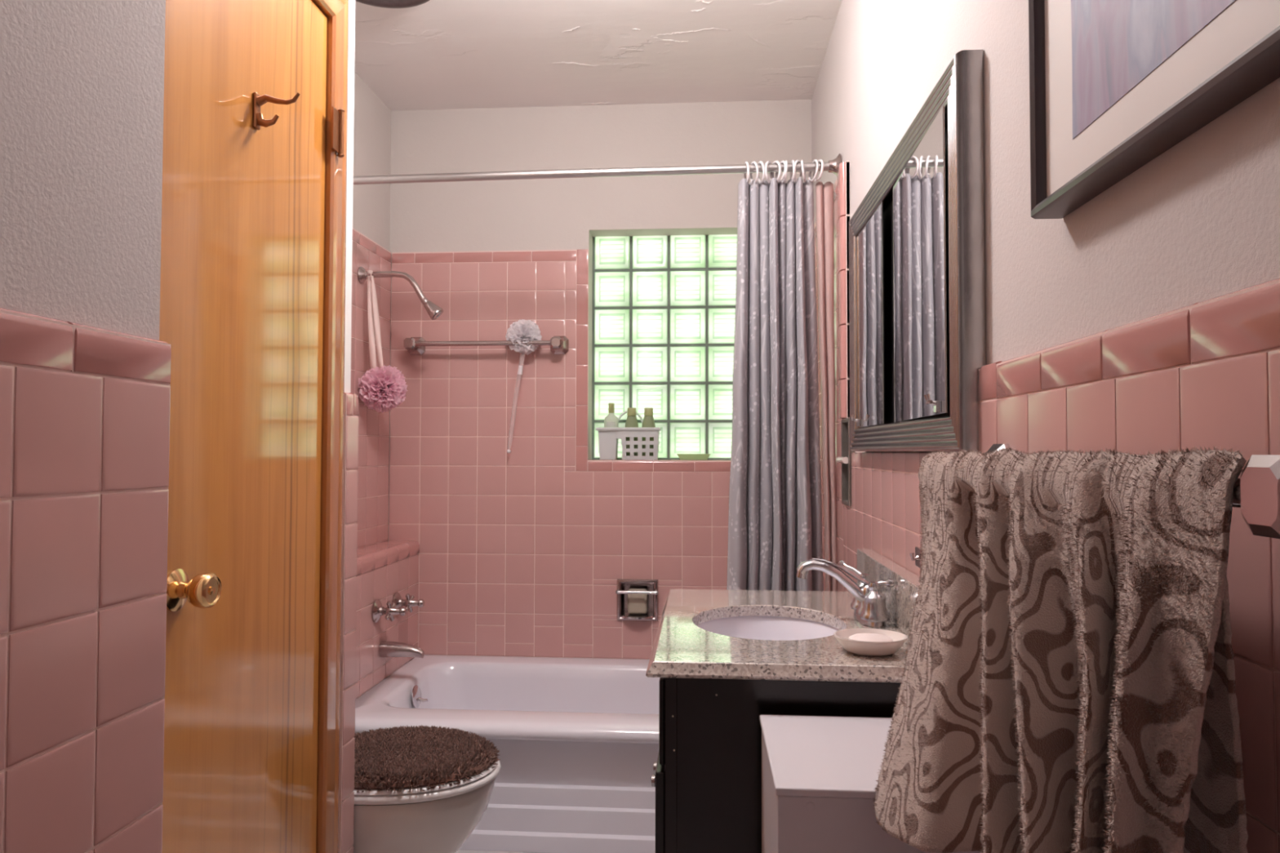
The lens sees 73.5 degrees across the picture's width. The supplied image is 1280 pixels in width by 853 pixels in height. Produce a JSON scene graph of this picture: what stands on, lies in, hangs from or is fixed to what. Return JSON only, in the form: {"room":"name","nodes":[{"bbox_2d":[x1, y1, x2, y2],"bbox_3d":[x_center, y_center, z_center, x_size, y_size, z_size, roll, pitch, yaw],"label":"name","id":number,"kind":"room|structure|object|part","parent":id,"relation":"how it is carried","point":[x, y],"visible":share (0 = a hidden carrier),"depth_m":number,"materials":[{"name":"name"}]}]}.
{"room":"bathroom","nodes":[
{"label":"bathroom","id":0,"kind":"room"},
{"bbox_2d":[0,0,171,852],"bbox_3d":[-0.727,-0.103,-0.148,0.272,2.425,2.193,0,-2,4],"label":"wall","id":1,"kind":"structure","parent":0,"point":[85,366],"depth_m":0.81,"materials":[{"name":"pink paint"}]},
{"bbox_3d":[-0.574,-0.092,0.180,0.015,0.048,1.516,0,-2,4],"label":"tile trim","id":2,"kind":"part","parent":1,"relation":"part of","materials":[{"name":"pink tile"}]},
{"bbox_2d":[338,0,359,852],"bbox_3d":[-0.909,-0.059,1.389,0.583,2.425,0.854,0,-2,4],"label":"wall","id":3,"kind":"structure","parent":0,"point":[351,403],"depth_m":1.76,"materials":[{"name":"white paint"}]},
{"bbox_2d":[159,0,344,852],"bbox_3d":[-0.605,0.174,1.388,0.110,1.945,0.540,0,-2,4],"label":"door","id":4,"kind":"structure","parent":3,"relation":"in","point":[243,194],"depth_m":1.36,"materials":[{"name":"brown wood"}]},
{"bbox_3d":[-0.613,0.225,1.179,0.055,0.058,0.058,0,-2,4],"label":"knob","id":5,"kind":"part","parent":4,"relation":"part of","materials":[{"name":"gold metal"}]},
{"bbox_2d":[311,0,348,852],"bbox_3d":[-0.622,0.138,1.376,0.020,2.031,0.666,0,-2,4],"label":"door frame","id":6,"kind":"structure","parent":3,"relation":"attached to","point":[337,26],"depth_m":1.65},
{"bbox_3d":[-0.597,-0.046,1.764,0.014,0.048,0.060,0,-2,4],"label":"tile trim","id":7,"kind":"part","parent":3,"relation":"part of","materials":[{"name":"pink tile"}]},
{"bbox_2d":[350,71,419,699],"bbox_3d":[-1.041,-0.022,2.646,0.336,2.425,1.678,0,-2,4],"label":"wall","id":8,"kind":"structure","parent":0,"point":[385,566],"depth_m":3.04,"materials":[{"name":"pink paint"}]},
{"bbox_3d":[-0.924,-0.105,2.875,0.135,1.145,0.750,0,-2,4],"label":"tile trim","id":9,"kind":"part","parent":8,"relation":"part of","materials":[{"name":"pink tile"}]},
{"bbox_2d":[371,599,406,622],"bbox_3d":[-0.812,0.603,2.795,0.101,0.074,0.074,0,-2,4],"label":"handle","id":10,"kind":"object","parent":8,"relation":"attached to","point":[378,610],"visible":1,"depth_m":2.78,"materials":[{"name":"silver metal"}]},
{"bbox_3d":[-0.801,0.603,2.795,0.079,0.038,0.038,0,-2,4],"label":"stem","id":11,"kind":"part","parent":10,"relation":"part of","materials":[{"name":"silver metal"}]},
{"bbox_2d":[357,266,443,319],"bbox_3d":[-0.824,-0.461,2.963,0.292,0.188,0.060,0,-2,4],"label":"shower","id":12,"kind":"object","parent":8,"relation":"attached to","point":[433,311],"visible":1,"depth_m":2.95,"materials":[{"name":"silver metal"}]},
{"bbox_2d":[357,270,407,413],"bbox_3d":[-0.893,-0.293,2.975,0.177,0.494,0.161,0,-2,4],"label":"bath pouf","id":13,"kind":"object","parent":12,"relation":"hanging from","point":[382,388],"visible":1,"depth_m":2.94,"materials":[{"name":"pink plastic"}]},
{"bbox_3d":[-0.846,-0.484,2.965,0.220,0.109,0.021,0,-2,4],"label":"arm","id":14,"kind":"part","parent":12,"relation":"part of","materials":[{"name":"silver metal"}]},
{"bbox_2d":[378,640,424,657],"bbox_3d":[-0.789,0.741,2.845,0.141,0.054,0.055,0,-2,4],"label":"tub spout","id":15,"kind":"object","parent":8,"relation":"attached to","point":[386,648],"visible":1,"depth_m":2.83,"materials":[{"name":"silver metal"}]},
{"bbox_2d":[391,591,424,612],"bbox_3d":[-0.799,0.613,2.975,0.101,0.074,0.074,0,-2,4],"label":"handle","id":16,"kind":"object","parent":8,"relation":"attached to","point":[409,602],"visible":0.92,"depth_m":2.96,"materials":[{"name":"silver metal"}]},
{"bbox_3d":[-0.788,0.613,2.974,0.079,0.038,0.038,0,-2,4],"label":"stem","id":17,"kind":"part","parent":16,"relation":"part of","materials":[{"name":"silver metal"}]},
{"bbox_2d":[455,848,549,852],"bbox_3d":[-0.346,1.197,1.093,2.050,0.100,4.800,0,-2,4],"label":"floor","id":18,"kind":"structure","parent":0,"point":[459,851],"depth_m":2.39,"materials":[{"name":"tile"}]},
{"bbox_2d":[352,757,501,852],"bbox_3d":[-0.673,0.806,1.965,0.711,0.729,0.379,0,-2,4],"label":"toilet","id":19,"kind":"object","parent":18,"relation":"on","point":[437,820],"visible":0.23,"depth_m":1.80,"materials":[{"name":"white ceramic"}]},
{"bbox_3d":[-0.544,0.766,1.951,0.440,0.012,0.360,0,-2,4],"label":"lid","id":20,"kind":"part","parent":19,"relation":"part of","materials":[{"name":"brown fabric"}]},
{"bbox_2d":[354,724,500,792],"bbox_3d":[-0.537,0.747,1.951,0.450,0.040,0.384,0,-2,4],"label":"lid cover","id":21,"kind":"object","parent":19,"relation":"on","point":[398,757],"visible":0.87,"depth_m":1.90,"materials":[{"name":"brown fabric"}]},
{"bbox_3d":[-0.543,0.781,1.951,0.451,0.016,0.368,0,-2,4],"label":"seat","id":22,"kind":"part","parent":19,"relation":"part of","materials":[{"name":"white plastic"}]},
{"bbox_2d":[355,654,659,852],"bbox_3d":[-0.138,1.020,2.763,1.452,0.350,0.792,0,-2,4],"label":"bathtub","id":23,"kind":"object","parent":18,"relation":"on","point":[576,740],"visible":0.54,"depth_m":2.42,"materials":[{"name":"white ceramic"}]},
{"bbox_3d":[-0.739,0.893,2.837,0.017,0.074,0.074,0,-2,4],"label":"overflow plate","id":24,"kind":"part","parent":23,"relation":"part of","materials":[{"name":"silver metal"}]},
{"bbox_3d":[-0.719,0.904,2.835,0.034,0.018,0.011,0,-2,4],"label":"trip lever","id":25,"kind":"part","parent":23,"relation":"part of","materials":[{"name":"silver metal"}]},
{"bbox_2d":[355,654,659,743],"bbox_3d":[-0.137,1.003,2.763,1.452,0.315,0.792,0,-2,4],"label":"basin","id":26,"kind":"object","parent":23,"relation":"in","point":[501,700],"depth_m":3.03,"materials":[{"name":"white ceramic"}]},
{"bbox_2d":[650,677,901,852],"bbox_3d":[0.264,0.778,1.627,0.484,0.772,0.662,0,-2,4],"label":"vanity cabinet","id":27,"kind":"object","parent":18,"relation":"on","point":[707,780],"visible":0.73,"depth_m":1.31,"materials":[{"name":"black paint"}]},
{"bbox_3d":[0.032,0.668,1.615,0.024,0.022,0.022,0,-2,4],"label":"knob","id":28,"kind":"part","parent":27,"relation":"part of","materials":[{"name":"grey metal"}]},
{"bbox_3d":[0.037,0.670,1.681,0.024,0.022,0.022,0,-2,4],"label":"knob","id":29,"kind":"part","parent":27,"relation":"part of","materials":[{"name":"grey metal"}]},
{"bbox_3d":[0.042,0.796,1.483,0.016,0.506,0.315,0,-2,4],"label":"door","id":30,"kind":"part","parent":27,"relation":"part of","materials":[{"name":"brown paint"}]},
{"bbox_3d":[0.058,0.471,1.652,0.010,0.133,0.636,0,-2,4],"label":"drawer","id":31,"kind":"part","parent":27,"relation":"part of","materials":[{"name":"brown paint"}]},
{"bbox_3d":[0.071,0.778,1.642,0.018,0.772,0.660,0,-2,4],"label":"frame","id":32,"kind":"part","parent":27,"relation":"part of","materials":[{"name":"brown paint"}]},
{"bbox_2d":[645,548,920,682],"bbox_3d":[0.271,0.331,1.635,0.474,0.120,0.706,0,-2,4],"label":"countertop","id":33,"kind":"structure","parent":27,"relation":"on","point":[682,649],"depth_m":1.46,"materials":[{"name":"stone"}]},
{"bbox_2d":[697,615,839,640],"bbox_3d":[0.243,0.462,1.622,0.303,0.142,0.356,0,-2,4],"label":"sink","id":34,"kind":"object","parent":33,"relation":"in","point":[750,627],"visible":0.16,"depth_m":1.77,"materials":[{"name":"white ceramic"}]},
{"bbox_2d":[795,558,895,627],"bbox_3d":[0.414,0.311,1.658,0.187,0.116,0.153,-1,-2,32],"label":"faucet","id":35,"kind":"object","parent":33,"relation":"on","point":[868,603],"visible":1,"depth_m":1.63,"materials":[{"name":"silver metal"}]},
{"bbox_3d":[0.373,0.299,1.644,0.145,0.089,0.032,0,-2,4],"label":"spout","id":36,"kind":"part","parent":35,"relation":"part of","materials":[{"name":"silver metal"}]},
{"bbox_3d":[0.426,0.287,1.719,0.017,0.032,0.070,1,-2,-32],"label":"lever","id":37,"kind":"part","parent":35,"relation":"part of","materials":[{"name":"silver metal"}]},
{"bbox_3d":[0.439,0.328,1.638,0.052,0.058,0.052,0,-2,4],"label":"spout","id":38,"kind":"part","parent":35,"relation":"part of","materials":[{"name":"silver metal"}]},
{"bbox_3d":[0.439,0.362,1.637,0.052,0.013,0.156,0,-2,4],"label":"plate","id":39,"kind":"part","parent":35,"relation":"part of","materials":[{"name":"silver metal"}]},
{"bbox_3d":[0.450,0.289,1.577,0.040,0.020,0.017,-1,-2,27],"label":"lever","id":40,"kind":"part","parent":35,"relation":"part of","materials":[{"name":"silver metal"}]},
{"bbox_2d":[833,628,908,656],"bbox_3d":[0.369,0.347,1.372,0.116,0.026,0.104,0,-2,4],"label":"soap dish","id":41,"kind":"object","parent":33,"relation":"on","point":[854,646],"visible":0.92,"depth_m":1.34,"materials":[{"name":"white ceramic"}]},
{"bbox_2d":[848,632,893,641],"bbox_3d":[0.369,0.342,1.372,0.070,0.018,0.054,0,-2,4],"label":"soap bar","id":42,"kind":"object","parent":41,"relation":"in","point":[867,637],"visible":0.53,"depth_m":1.36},
{"bbox_2d":[759,714,982,852],"bbox_3d":[0.318,0.786,1.114,0.303,0.725,0.281,0,-2,4],"label":"storage box","id":43,"kind":"object","parent":18,"relation":"on","point":[820,775],"visible":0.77,"depth_m":1.03,"materials":[{"name":"white laminate"}]},
{"bbox_3d":[0.319,0.429,1.124,0.303,0.010,0.281,0,-2,4],"label":"panel","id":44,"kind":"part","parent":43,"relation":"part of","materials":[{"name":"white plastic"}]},
{"bbox_2d":[354,0,841,111],"bbox_3d":[-0.341,-1.326,1.167,2.050,0.102,4.800,0,-2,4],"label":"ceiling","id":45,"kind":"structure","parent":0,"point":[432,55],"depth_m":2.79,"materials":[{"name":"paint"}]},
{"bbox_2d":[355,0,429,8],"bbox_3d":[-0.691,-1.214,2.273,0.330,0.062,0.330,0,-2,4],"label":"ceiling vent","id":46,"kind":"object","parent":45,"relation":"in","point":[380,3],"visible":0.99,"depth_m":2.39,"materials":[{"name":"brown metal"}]},
{"bbox_2d":[388,99,811,659],"bbox_3d":[-0.159,-0.001,3.309,1.800,2.425,0.230,0,-2,4],"label":"wall","id":47,"kind":"structure","parent":0,"point":[524,552],"depth_m":3.22,"materials":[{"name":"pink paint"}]},
{"bbox_2d":[404,336,568,355],"bbox_3d":[-0.578,-0.306,3.189,0.616,0.068,0.088,0,-2,4],"label":"towel bar","id":48,"kind":"object","parent":47,"relation":"attached to","point":[558,344],"visible":1,"depth_m":3.16,"materials":[{"name":"silver metal"}]},
{"bbox_3d":[-0.851,-0.306,3.209,0.068,0.068,0.088,0,-2,4],"label":"post","id":49,"kind":"part","parent":48,"relation":"part of","materials":[{"name":"silver metal"}]},
{"bbox_3d":[-0.580,-0.307,3.160,0.548,0.019,0.019,0,-2,4],"label":"rail","id":50,"kind":"part","parent":48,"relation":"part of","materials":[{"name":"silver metal"}]},
{"bbox_2d":[505,319,542,453],"bbox_3d":[-0.429,-0.149,3.164,0.136,0.499,0.086,0,-2,4],"label":"bath brush","id":51,"kind":"object","parent":48,"relation":"hanging from","point":[522,330],"visible":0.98,"depth_m":3.15,"materials":[{"name":"white"}]},
{"bbox_3d":[-0.304,-0.306,3.169,0.068,0.068,0.088,0,-2,4],"label":"post","id":52,"kind":"part","parent":48,"relation":"part of","materials":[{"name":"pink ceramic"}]},
{"bbox_3d":[-0.164,-0.249,3.208,1.573,0.834,0.014,0,-2,4],"label":"tile trim","id":53,"kind":"part","parent":47,"relation":"part of","materials":[{"name":"pink tile"}]},
{"bbox_2d":[595,410,661,460],"bbox_3d":[-0.043,0.032,3.236,0.242,0.190,0.089,0,-2,4],"label":"caddy basket","id":54,"kind":"object","parent":47,"relation":"on","point":[607,437],"visible":0.98,"depth_m":3.20,"materials":[{"name":"white plastic"}]},
{"bbox_2d":[604,403,618,458],"bbox_3d":[-0.109,0.017,3.239,0.056,0.210,0.041,0,-2,4],"label":"lotion bottle","id":55,"kind":"object","parent":54,"relation":"in","point":[611,420],"visible":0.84,"depth_m":3.23,"materials":[{"name":"plastic"}]},
{"bbox_3d":[-0.038,-0.027,3.264,0.112,0.070,0.008,0,-2,4],"label":"handle","id":56,"kind":"part","parent":54,"relation":"part of","materials":[{"name":"white plastic"}]},
{"bbox_2d":[625,408,638,456],"bbox_3d":[-0.031,0.026,3.234,0.051,0.192,0.037,0,-2,4],"label":"shampoo bottle","id":57,"kind":"object","parent":54,"relation":"in","point":[631,421],"visible":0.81,"depth_m":3.22,"materials":[{"name":"green plastic"}]},
{"bbox_2d":[641,407,655,456],"bbox_3d":[0.033,0.026,3.229,0.051,0.192,0.037,0,-2,4],"label":"shampoo bottle","id":58,"kind":"object","parent":54,"relation":"in","point":[648,421],"visible":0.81,"depth_m":3.22,"materials":[{"name":"green plastic"}]},
{"bbox_2d":[615,578,658,621],"bbox_3d":[-0.008,0.641,3.172,0.156,0.153,0.108,0,-2,4],"label":"soap holder","id":59,"kind":"object","parent":47,"relation":"attached to","point":[622,592],"visible":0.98,"depth_m":3.16,"materials":[{"name":"silver metal"}]},
{"bbox_2d":[620,613,653,618],"bbox_3d":[-0.009,0.699,3.159,0.124,0.006,0.086,0,-2,4],"label":"soap tray","id":60,"kind":"object","parent":59,"relation":"on","point":[623,615],"depth_m":3.15,"materials":[{"name":"silver metal"}]},
{"bbox_2d":[627,587,647,614],"bbox_3d":[-0.009,0.649,3.183,0.073,0.094,0.038,0,-2,4],"label":"soap bar","id":61,"kind":"object","parent":59,"relation":"in","point":[637,603],"visible":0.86,"depth_m":3.16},
{"bbox_2d":[591,234,737,460],"bbox_3d":[0.186,-0.315,3.330,0.742,0.894,0.075,0,-2,4],"label":"window","id":62,"kind":"structure","parent":47,"relation":"in","point":[664,307],"depth_m":3.30,"materials":[{"name":"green glass"}]},
{"bbox_2d":[676,453,711,459],"bbox_3d":[0.202,0.114,3.217,0.128,0.022,0.060,0,-2,4],"label":"tray","id":63,"kind":"object","parent":47,"relation":"on","point":[682,456],"visible":1,"depth_m":3.19,"materials":[{"name":"green ceramic"}]},
{"bbox_2d":[811,0,1279,852],"bbox_3d":[0.565,-0.067,1.014,0.222,2.425,4.700,0,-2,4],"label":"wall","id":64,"kind":"structure","parent":0,"point":[1144,317],"depth_m":0.86,"materials":[{"name":"grey paint"}]},
{"bbox_2d":[353,153,842,184],"bbox_3d":[-0.211,-0.755,2.566,1.598,0.084,0.072,0,-2,4],"label":"shower rod","id":65,"kind":"object","parent":64,"relation":"attached to","point":[832,166],"visible":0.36,"depth_m":2.55,"materials":[{"name":"metal"}]},
{"bbox_3d":[-0.205,-0.755,2.565,1.579,0.037,0.025,0,-2,4],"label":"rail","id":66,"kind":"part","parent":65,"relation":"part of","materials":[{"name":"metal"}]},
{"bbox_2d":[743,161,749,183],"bbox_3d":[0.315,-0.748,2.527,0.011,0.064,0.064,0,-2,-2],"label":"curtain ring","id":67,"kind":"object","parent":65,"relation":"hanging from","point":[746,162],"visible":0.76,"depth_m":2.50,"materials":[{"name":"white plastic"}]},
{"bbox_2d":[749,161,759,182],"bbox_3d":[0.336,-0.748,2.525,0.014,0.064,0.064,0,-2,-11],"label":"curtain ring","id":68,"kind":"object","parent":65,"relation":"hanging from","point":[753,162],"visible":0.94,"depth_m":2.51,"materials":[{"name":"white plastic"}]},
{"bbox_2d":[757,160,764,183],"bbox_3d":[0.356,-0.748,2.524,0.014,0.064,0.064,0,-2,-8],"label":"curtain ring","id":69,"kind":"object","parent":65,"relation":"hanging from","point":[760,162],"visible":0.84,"depth_m":2.50,"materials":[{"name":"white plastic"}]},
{"bbox_2d":[764,160,773,182],"bbox_3d":[0.381,-0.749,2.522,0.008,0.064,0.064,-1,-2,29],"label":"curtain ring","id":70,"kind":"object","parent":65,"relation":"hanging from","point":[768,162],"visible":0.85,"depth_m":2.50,"materials":[{"name":"white plastic"}]},
{"bbox_2d":[726,177,823,591],"bbox_3d":[0.395,0.046,2.484,0.292,1.547,0.080,0,-2,4],"label":"shower curtain","id":71,"kind":"object","parent":65,"relation":"hanging from","point":[775,514],"visible":0.74,"depth_m":2.49,"materials":[{"name":"grey fabric"}]},
{"bbox_2d":[769,160,781,182],"bbox_3d":[0.398,-0.749,2.521,0.010,0.064,0.064,1,-2,-20],"label":"curtain ring","id":72,"kind":"object","parent":65,"relation":"hanging from","point":[775,162],"visible":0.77,"depth_m":2.50,"materials":[{"name":"white plastic"}]},
{"bbox_2d":[775,160,785,182],"bbox_3d":[0.414,-0.749,2.520,0.013,0.064,0.064,1,-2,-19],"label":"curtain ring","id":73,"kind":"object","parent":65,"relation":"hanging from","point":[781,162],"visible":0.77,"depth_m":2.50,"materials":[{"name":"white plastic"}]},
{"bbox_2d":[783,160,787,182],"bbox_3d":[0.428,-0.749,2.519,0.012,0.064,0.064,0,-2,4],"label":"curtain ring","id":74,"kind":"object","parent":65,"relation":"hanging from","point":[786,161],"visible":0.85,"depth_m":2.49,"materials":[{"name":"white plastic"}]},
{"bbox_2d":[790,160,795,182],"bbox_3d":[0.449,-0.749,2.517,0.008,0.064,0.064,0,-2,2],"label":"curtain ring","id":75,"kind":"object","parent":65,"relation":"hanging from","point":[792,174],"visible":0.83,"depth_m":2.49,"materials":[{"name":"white plastic"}]},
{"bbox_2d":[794,160,802,182],"bbox_3d":[0.464,-0.749,2.516,0.012,0.064,0.064,-1,-2,31],"label":"curtain ring","id":76,"kind":"object","parent":65,"relation":"hanging from","point":[797,161],"visible":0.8,"depth_m":2.50,"materials":[{"name":"white plastic"}]},
{"bbox_2d":[800,160,806,182],"bbox_3d":[0.480,-0.750,2.515,0.014,0.064,0.064,0,-2,18],"label":"curtain ring","id":77,"kind":"object","parent":65,"relation":"hanging from","point":[804,175],"visible":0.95,"depth_m":2.49,"materials":[{"name":"white plastic"}]},
{"bbox_2d":[808,160,818,182],"bbox_3d":[0.509,-0.750,2.513,0.013,0.064,0.064,0,-2,-10],"label":"curtain ring","id":78,"kind":"object","parent":65,"relation":"hanging from","point":[814,161],"visible":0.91,"depth_m":2.49,"materials":[{"name":"white plastic"}]},
{"bbox_2d":[813,159,823,182],"bbox_3d":[0.523,-0.750,2.512,0.013,0.064,0.064,1,-2,-13],"label":"curtain ring","id":79,"kind":"object","parent":65,"relation":"hanging from","point":[820,160],"visible":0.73,"depth_m":2.49,"materials":[{"name":"white plastic"}]},
{"bbox_2d":[815,181,837,591],"bbox_3d":[0.549,0.048,2.508,0.062,1.538,0.028,0,-2,-12],"label":"curtain liner","id":80,"kind":"object","parent":65,"relation":"hanging from","point":[824,193],"visible":0.71,"depth_m":2.51,"materials":[{"name":"white plastic"}]},
{"bbox_2d":[835,417,855,506],"bbox_3d":[0.576,0.095,2.322,0.071,0.234,0.120,0,-2,4],"label":"wall holder","id":81,"kind":"object","parent":64,"relation":"attached to","point":[846,461],"visible":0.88,"depth_m":2.37,"materials":[{"name":"grey metal"}]},
{"bbox_2d":[857,548,920,636],"bbox_3d":[0.490,0.320,1.624,0.034,0.098,0.692,0,-2,4],"label":"backsplash","id":82,"kind":"structure","parent":64,"relation":"attached to","point":[900,602],"depth_m":1.59,"materials":[{"name":"stone"}]},
{"bbox_2d":[909,546,923,568],"bbox_3d":[0.492,0.233,1.527,0.021,0.035,0.040,0,-2,4],"label":"wall hook","id":83,"kind":"object","parent":64,"relation":"attached to","point":[917,558],"visible":0.79,"depth_m":1.52,"materials":[{"name":"silver metal"}]},
{"bbox_2d":[848,49,986,451],"bbox_3d":[0.493,-0.240,1.677,0.064,0.576,0.909,0,-2,4],"label":"mirror","id":84,"kind":"object","parent":64,"relation":"attached to","point":[917,304],"visible":1,"depth_m":1.39,"materials":[{"name":"grey metal"}]},
{"bbox_3d":[0.510,-0.014,2.038,0.023,0.029,0.024,0,-2,4],"label":"finger pull","id":85,"kind":"part","parent":84,"relation":"part of","materials":[{"name":"silver metal"}]},
{"bbox_3d":[0.515,-0.232,1.924,0.003,0.463,0.298,0,-2,4],"label":"mirror pane","id":86,"kind":"part","parent":84,"relation":"part of","materials":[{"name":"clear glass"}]},
{"bbox_3d":[0.477,-0.245,1.478,0.003,0.463,0.397,0,-2,6],"label":"mirror pane","id":87,"kind":"part","parent":84,"relation":"part of","materials":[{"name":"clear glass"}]},
{"bbox_3d":[0.445,-0.036,1.311,0.023,0.029,0.024,0,-2,4],"label":"finger pull","id":88,"kind":"part","parent":84,"relation":"part of","materials":[{"name":"silver metal"}]},
{"bbox_3d":[0.483,-0.398,1.241,0.026,0.728,3.821,0,-2,4],"label":"tile trim","id":89,"kind":"part","parent":64,"relation":"part of","materials":[{"name":"pink tile"}]},
{"bbox_2d":[983,444,1279,538],"bbox_3d":[0.401,0.047,0.785,0.093,0.068,0.731,0,-2,4],"label":"towel rail","id":90,"kind":"object","parent":64,"relation":"attached to","point":[1256,492],"visible":0.29,"depth_m":0.46,"materials":[{"name":"silver metal"}]},
{"bbox_3d":[0.426,0.057,1.116,0.093,0.068,0.068,0,-2,4],"label":"post","id":91,"kind":"part","parent":90,"relation":"part of","materials":[{"name":"silver metal"}]},
{"bbox_2d":[872,445,1248,852],"bbox_3d":[0.324,0.222,0.816,0.165,0.408,0.740,0,-2,4],"label":"hand towel","id":92,"kind":"object","parent":90,"relation":"on","point":[1068,682],"visible":1,"depth_m":0.64,"materials":[{"name":"brown fabric"}]},
{"bbox_3d":[0.365,0.047,0.788,0.017,0.017,0.663,0,-2,4],"label":"rail","id":93,"kind":"part","parent":90,"relation":"part of","materials":[{"name":"silver metal"}]},
{"bbox_3d":[0.377,0.037,0.455,0.093,0.068,0.068,0,-2,4],"label":"post","id":94,"kind":"part","parent":90,"relation":"part of","materials":[{"name":"pink ceramic"}]},
{"bbox_2d":[1028,0,1279,218],"bbox_3d":[0.433,-0.511,0.658,0.036,0.538,0.625,0,-2,4],"label":"framed picture","id":95,"kind":"object","parent":64,"relation":"attached to","point":[1115,85],"visible":1,"depth_m":0.77,"materials":[{"name":"brown wood"}]},
{"bbox_2d":[1071,0,1235,139],"bbox_3d":[0.429,-0.511,0.663,0.001,0.418,0.455,0,-2,4],"label":"art print","id":96,"kind":"object","parent":95,"relation":"attached to","point":[1121,49],"depth_m":0.77}
]}

